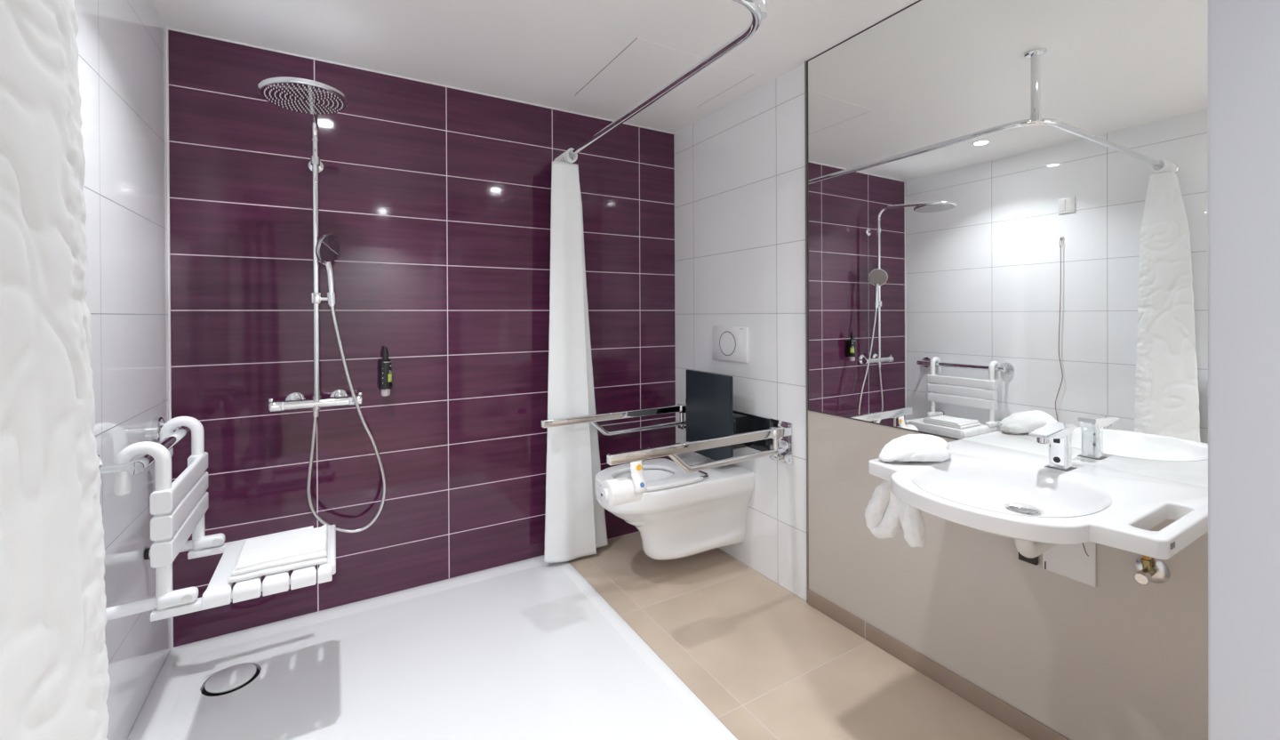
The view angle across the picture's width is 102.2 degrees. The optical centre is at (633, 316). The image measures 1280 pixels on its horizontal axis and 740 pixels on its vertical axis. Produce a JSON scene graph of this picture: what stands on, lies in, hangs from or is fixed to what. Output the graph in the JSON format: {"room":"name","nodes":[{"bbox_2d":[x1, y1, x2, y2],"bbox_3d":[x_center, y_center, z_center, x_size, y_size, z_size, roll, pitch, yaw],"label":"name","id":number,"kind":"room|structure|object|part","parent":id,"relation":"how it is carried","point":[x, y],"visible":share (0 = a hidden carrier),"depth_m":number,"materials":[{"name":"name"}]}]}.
{"room":"accessible bathroom","nodes":[
{"label":"accessible bathroom","id":0,"kind":"room"},
{"bbox_2d":[74,0,170,739],"bbox_3d":[-0.768,0.079,0.191,0.120,2.400,3.720,0,0,-30],"label":"wall","id":1,"kind":"structure","parent":0,"point":[122,44],"depth_m":1.46,"materials":[{"name":"white tile"}]},
{"bbox_2d":[94,416,191,478],"bbox_3d":[-1.380,0.366,1.477,0.106,0.077,0.607,0,0,-30],"label":"grab bar","id":2,"kind":"object","parent":1,"relation":"attached to","point":[143,461],"visible":0.48,"depth_m":1.30,"materials":[{"name":"silver metal"}]},
{"bbox_2d":[105,416,335,621],"bbox_3d":[-1.187,0.538,1.548,0.506,0.450,0.440,0,0,-30],"label":"chair","id":3,"kind":"object","parent":2,"relation":"hanging from","point":[179,508],"visible":0.87,"depth_m":1.38,"materials":[{"name":"white plastic"}]},
{"bbox_3d":[-1.233,0.530,1.299,0.107,0.432,0.031,0,0,-30],"label":"hook post","id":4,"kind":"part","parent":3,"relation":"part of","materials":[{"name":"white plastic"}]},
{"bbox_3d":[-1.425,0.529,1.631,0.107,0.432,0.031,0,0,-30],"label":"hook post","id":5,"kind":"part","parent":3,"relation":"part of","materials":[{"name":"white plastic"}]},
{"bbox_3d":[-1.043,0.749,1.421,0.250,0.027,0.021,0,0,-30],"label":"seat rail","id":6,"kind":"part","parent":3,"relation":"part of","materials":[{"name":"white plastic"}]},
{"bbox_3d":[-1.235,0.749,1.753,0.250,0.027,0.021,0,0,-30],"label":"seat rail","id":7,"kind":"part","parent":3,"relation":"part of","materials":[{"name":"white plastic"}]},
{"bbox_2d":[228,524,327,582],"bbox_3d":[-1.050,0.699,1.547,0.231,0.037,0.244,0,0,-30],"label":"folded towel","id":8,"kind":"object","parent":3,"relation":"on","point":[281,552],"visible":1,"depth_m":1.50,"materials":[{"name":"white fabric"}]},
{"bbox_2d":[168,29,675,647],"bbox_3d":[-0.737,0.071,2.428,2.416,2.400,0.120,0,0,-30],"label":"wall","id":9,"kind":"structure","parent":0,"point":[436,200],"depth_m":2.19,"materials":[{"name":"purple tile"}]},
{"bbox_2d":[166,26,173,648],"bbox_3d":[-1.645,0.078,1.829,0.006,2.200,0.006,0,0,-30],"label":"trim","id":10,"kind":"structure","parent":9,"relation":"attached to","point":[167,40],"depth_m":1.83,"materials":[{"name":"white plastic"}]},
{"bbox_2d":[256,76,386,532],"bbox_3d":[-1.141,0.047,1.802,0.380,1.620,0.614,0,0,-12],"label":"shower column","id":11,"kind":"structure","parent":9,"relation":"attached to","point":[314,98],"depth_m":1.97,"materials":[{"name":"silver metal"}]},
{"bbox_3d":[-1.331,0.330,1.925,0.048,0.052,0.043,0,0,-30],"label":"mixer handle","id":12,"kind":"part","parent":11,"relation":"part of","materials":[{"name":"silver metal"}]},
{"bbox_3d":[-1.039,-0.686,1.631,0.226,0.014,0.226,0,0,-30],"label":"spray plate","id":13,"kind":"part","parent":11,"relation":"part of","materials":[{"name":"silver metal"}]},
{"bbox_3d":[-1.107,0.328,2.054,0.048,0.052,0.043,0,0,-30],"label":"mixer handle","id":14,"kind":"part","parent":11,"relation":"part of","materials":[{"name":"silver metal"}]},
{"bbox_2d":[378,346,391,396],"bbox_3d":[-1.033,0.226,2.146,0.052,0.205,0.070,0,0,-30],"label":"soap dispenser","id":15,"kind":"object","parent":9,"relation":"attached to","point":[385,365],"visible":1,"depth_m":2.12,"materials":[{"name":"black plastic"}]},
{"bbox_2d":[168,27,674,134],"bbox_3d":[-0.712,-1.026,2.370,2.176,0.006,0.004,0,0,-30],"label":"trim","id":16,"kind":"structure","parent":9,"relation":"attached to","point":[169,28],"depth_m":2.18,"materials":[{"name":"white plastic"}]},
{"bbox_2d":[150,0,919,133],"bbox_3d":[0.190,-1.088,0.814,2.416,0.120,3.840,0,0,-30],"label":"ceiling","id":17,"kind":"structure","parent":0,"point":[542,52],"depth_m":1.87,"materials":[{"name":"paint"}]},
{"bbox_2d":[553,0,767,161],"bbox_3d":[-0.626,-0.878,1.552,1.501,0.296,1.498,0,0,-30],"label":"rail","id":18,"kind":"object","parent":17,"relation":"attached to","point":[757,9],"visible":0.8,"depth_m":1.56,"materials":[{"name":"silver metal"}]},
{"bbox_2d":[0,0,109,739],"bbox_3d":[-0.764,0.190,0.588,0.216,1.937,0.260,0,0,-34],"label":"shower curtain","id":19,"kind":"object","parent":18,"relation":"hanging from","point":[54,676],"visible":1,"depth_m":0.62,"materials":[{"name":"white fabric"}]},
{"bbox_2d":[544,147,607,562],"bbox_3d":[-0.291,0.181,2.518,0.170,1.938,0.332,0,0,45],"label":"shower curtain","id":20,"kind":"object","parent":18,"relation":"hanging from","point":[575,526],"visible":0.97,"depth_m":2.44,"materials":[{"name":"white fabric"}]},
{"bbox_3d":[0.317,-0.892,1.298,0.035,0.271,0.035,0,0,-30],"label":"ceiling post","id":21,"kind":"part","parent":18,"relation":"part of","materials":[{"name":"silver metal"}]},
{"bbox_2d":[574,37,754,119],"bbox_3d":[0.115,-1.032,2.311,0.582,0.001,0.595,0,0,-30],"label":"ceiling hatch","id":22,"kind":"object","parent":17,"relation":"attached to","point":[643,68],"visible":1,"depth_m":2.26,"materials":[{"name":"paint"}]},
{"bbox_2d":[673,63,806,599],"bbox_3d":[1.219,0.065,1.342,0.120,2.400,3.720,0,0,-30],"label":"wall","id":23,"kind":"structure","parent":0,"point":[740,168],"depth_m":2.35,"materials":[{"name":"white tile"}]},
{"bbox_2d":[541,398,686,435],"bbox_3d":[-0.049,0.538,2.558,0.858,0.178,0.125,0,0,-30],"label":"support rail","id":24,"kind":"object","parent":23,"relation":"attached to","point":[681,408],"visible":0.75,"depth_m":2.54,"materials":[{"name":"silver metal"}]},
{"bbox_3d":[0.254,0.543,2.721,0.022,0.085,0.022,0,0,-30],"label":"hinge post","id":25,"kind":"part","parent":24,"relation":"part of","materials":[{"name":"silver metal"}]},
{"bbox_2d":[594,454,754,559],"bbox_3d":[0.160,0.884,2.353,0.705,0.386,0.364,0,0,-30],"label":"toilet","id":26,"kind":"object","parent":23,"relation":"attached to","point":[682,513],"visible":0.81,"depth_m":2.29,"materials":[{"name":"white ceramic"}]},
{"bbox_3d":[0.046,0.702,2.287,0.441,0.017,0.356,0,0,-30],"label":"seat","id":27,"kind":"part","parent":26,"relation":"part of","materials":[{"name":"white plastic"}]},
{"bbox_2d":[600,417,792,495],"bbox_3d":[0.256,0.539,1.999,0.890,0.178,0.134,0,0,-30],"label":"support rail","id":28,"kind":"object","parent":23,"relation":"attached to","point":[780,433],"visible":0.84,"depth_m":2.00,"materials":[{"name":"silver metal"}]},
{"bbox_2d":[600,475,642,506],"bbox_3d":[-0.045,0.600,1.777,0.131,0.087,0.087,0,0,-30],"label":"toilet roll","id":29,"kind":"object","parent":28,"relation":"hanging from","point":[619,491],"visible":0.88,"depth_m":1.74,"materials":[{"name":"white paper"}]},
{"bbox_2d":[630,460,647,494],"bbox_3d":[0.017,0.552,1.775,0.046,0.100,0.036,0,0,-30],"label":"control unit","id":30,"kind":"object","parent":28,"relation":"attached to","point":[636,467],"visible":1,"depth_m":1.78,"materials":[{"name":"white plastic"}]},
{"bbox_3d":[0.588,0.543,2.144,0.022,0.085,0.022,0,0,-30],"label":"hinge post","id":31,"kind":"part","parent":28,"relation":"part of","materials":[{"name":"silver metal"}]},
{"bbox_3d":[0.634,0.536,2.223,0.014,0.178,0.126,0,0,-30],"label":"wall plate","id":32,"kind":"part","parent":28,"relation":"part of","materials":[{"name":"silver metal"}]},
{"bbox_2d":[685,368,769,460],"bbox_3d":[0.417,0.464,2.461,0.150,0.402,0.490,0,0,-30],"label":"toilet backrest","id":33,"kind":"object","parent":23,"relation":"attached to","point":[710,412],"visible":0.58,"depth_m":2.38,"materials":[{"name":"plastic"}]},
{"bbox_3d":[0.351,0.465,2.437,0.012,0.402,0.344,0,0,-30],"label":"panel","id":34,"kind":"part","parent":33,"relation":"part of","materials":[{"name":"plastic"}]},
{"bbox_3d":[0.477,0.528,2.496,0.012,0.153,0.490,0,0,-30],"label":"wall plate","id":35,"kind":"part","parent":33,"relation":"part of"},
{"bbox_2d":[712,325,748,362],"bbox_3d":[0.466,0.131,2.508,0.012,0.168,0.252,0,0,-30],"label":"flush plate","id":36,"kind":"object","parent":23,"relation":"attached to","point":[730,343],"visible":1,"depth_m":2.49,"materials":[{"name":"white plastic"}]},
{"bbox_2d":[804,61,808,602],"bbox_3d":[0.705,0.065,2.099,0.010,2.200,0.008,0,0,-30],"label":"trim","id":37,"kind":"structure","parent":23,"relation":"attached to","point":[805,68],"depth_m":2.10,"materials":[{"name":"silver metal"}]},
{"bbox_2d":[868,439,1207,559],"bbox_3d":[0.894,0.424,1.195,0.592,0.094,0.570,0,0,-30],"label":"washbasin","id":38,"kind":"object","parent":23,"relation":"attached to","point":[991,489],"visible":0.94,"depth_m":1.14,"materials":[{"name":"white ceramic"}]},
{"bbox_2d":[864,433,951,546],"bbox_3d":[0.753,0.449,1.379,0.251,0.270,0.160,0,0,-30],"label":"hand towel","id":39,"kind":"object","parent":38,"relation":"hanging from","point":[910,447],"visible":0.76,"depth_m":1.33,"materials":[{"name":"white fabric"}]},
{"bbox_2d":[1014,538,1056,558],"bbox_3d":[1.018,0.518,1.268,0.300,0.099,0.054,0,0,-30],"label":"pipe","id":40,"kind":"object","parent":38,"relation":"attached to","point":[1028,548],"visible":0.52,"depth_m":1.20,"materials":[{"name":"white plastic"}]},
{"bbox_2d":[1028,422,1076,471],"bbox_3d":[1.029,0.323,1.268,0.157,0.107,0.048,0,0,-30],"label":"tap","id":41,"kind":"object","parent":38,"relation":"on","point":[1058,435],"visible":1,"depth_m":1.27,"materials":[{"name":"silver metal"}]},
{"bbox_3d":[1.029,0.283,1.268,0.157,0.026,0.039,0,0,-30],"label":"spout","id":42,"kind":"part","parent":41,"relation":"part of","materials":[{"name":"silver metal"}]},
{"bbox_2d":[568,531,1031,739],"bbox_3d":[0.201,1.222,0.822,2.176,0.100,3.600,0,0,-30],"label":"floor","id":43,"kind":"structure","parent":0,"point":[767,663],"depth_m":1.76,"materials":[{"name":"beige tile"}]},
{"bbox_2d":[126,554,737,739],"bbox_3d":[-0.632,1.190,1.553,1.466,0.036,1.499,0,0,-30],"label":"shower tray","id":44,"kind":"object","parent":43,"relation":"on","point":[527,649],"visible":0.94,"depth_m":1.70,"materials":[{"name":"white ceramic"}]},
{"bbox_2d":[808,409,1207,739],"bbox_3d":[1.376,0.743,0.953,0.006,0.729,2.648,0,0,-30],"label":"wall","id":45,"kind":"structure","parent":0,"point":[1122,657],"depth_m":1.46,"materials":[{"name":"beige paint"}]},
{"bbox_2d":[808,589,1070,739],"bbox_3d":[1.372,1.136,0.950,0.008,0.060,2.647,0,0,-30],"label":"baseboard","id":46,"kind":"structure","parent":45,"relation":"attached to","point":[1020,721],"depth_m":1.63,"materials":[{"name":"brown tile"}]},
{"bbox_2d":[806,0,1207,487],"bbox_3d":[1.270,-0.327,1.121,0.008,1.414,2.247,0,0,-30],"label":"wall mirror","id":47,"kind":"object","parent":45,"relation":"attached to","point":[1007,200],"visible":0.79,"depth_m":1.44,"materials":[{"name":"silver mirror"}]},
{"bbox_2d":[1018,552,1038,565],"bbox_3d":[1.089,0.634,1.426,0.013,0.087,0.044,0,0,-30],"label":"box","id":48,"kind":"object","parent":45,"relation":"attached to","point":[1035,560],"visible":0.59,"depth_m":1.42,"materials":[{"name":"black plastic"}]},
{"bbox_2d":[1042,541,1095,586],"bbox_3d":[1.136,0.621,1.348,0.011,0.120,0.111,0,0,-30],"label":"access cover","id":49,"kind":"object","parent":45,"relation":"attached to","point":[1071,561],"visible":0.56,"depth_m":1.33,"materials":[{"name":"white plastic"}]},
{"bbox_2d":[1134,555,1170,583],"bbox_3d":[1.188,0.593,1.195,0.073,0.061,0.060,0,0,-30],"label":"angle valve","id":50,"kind":"object","parent":45,"relation":"attached to","point":[1154,570],"visible":0.95,"depth_m":1.19,"materials":[{"name":"metal"}]},
{"bbox_3d":[1.168,0.597,1.183,0.026,0.027,0.027,0,0,-30],"label":"knob","id":51,"kind":"part","parent":50,"relation":"part of","materials":[{"name":"silver metal"}]},
{"bbox_2d":[1207,0,1279,739],"bbox_3d":[0.871,0.071,0.296,0.118,2.200,0.718,0,0,-30],"label":"wall partition","id":52,"kind":"structure","parent":0,"point":[1244,36],"depth_m":0.55,"materials":[{"name":"grey paint"}]}
]}

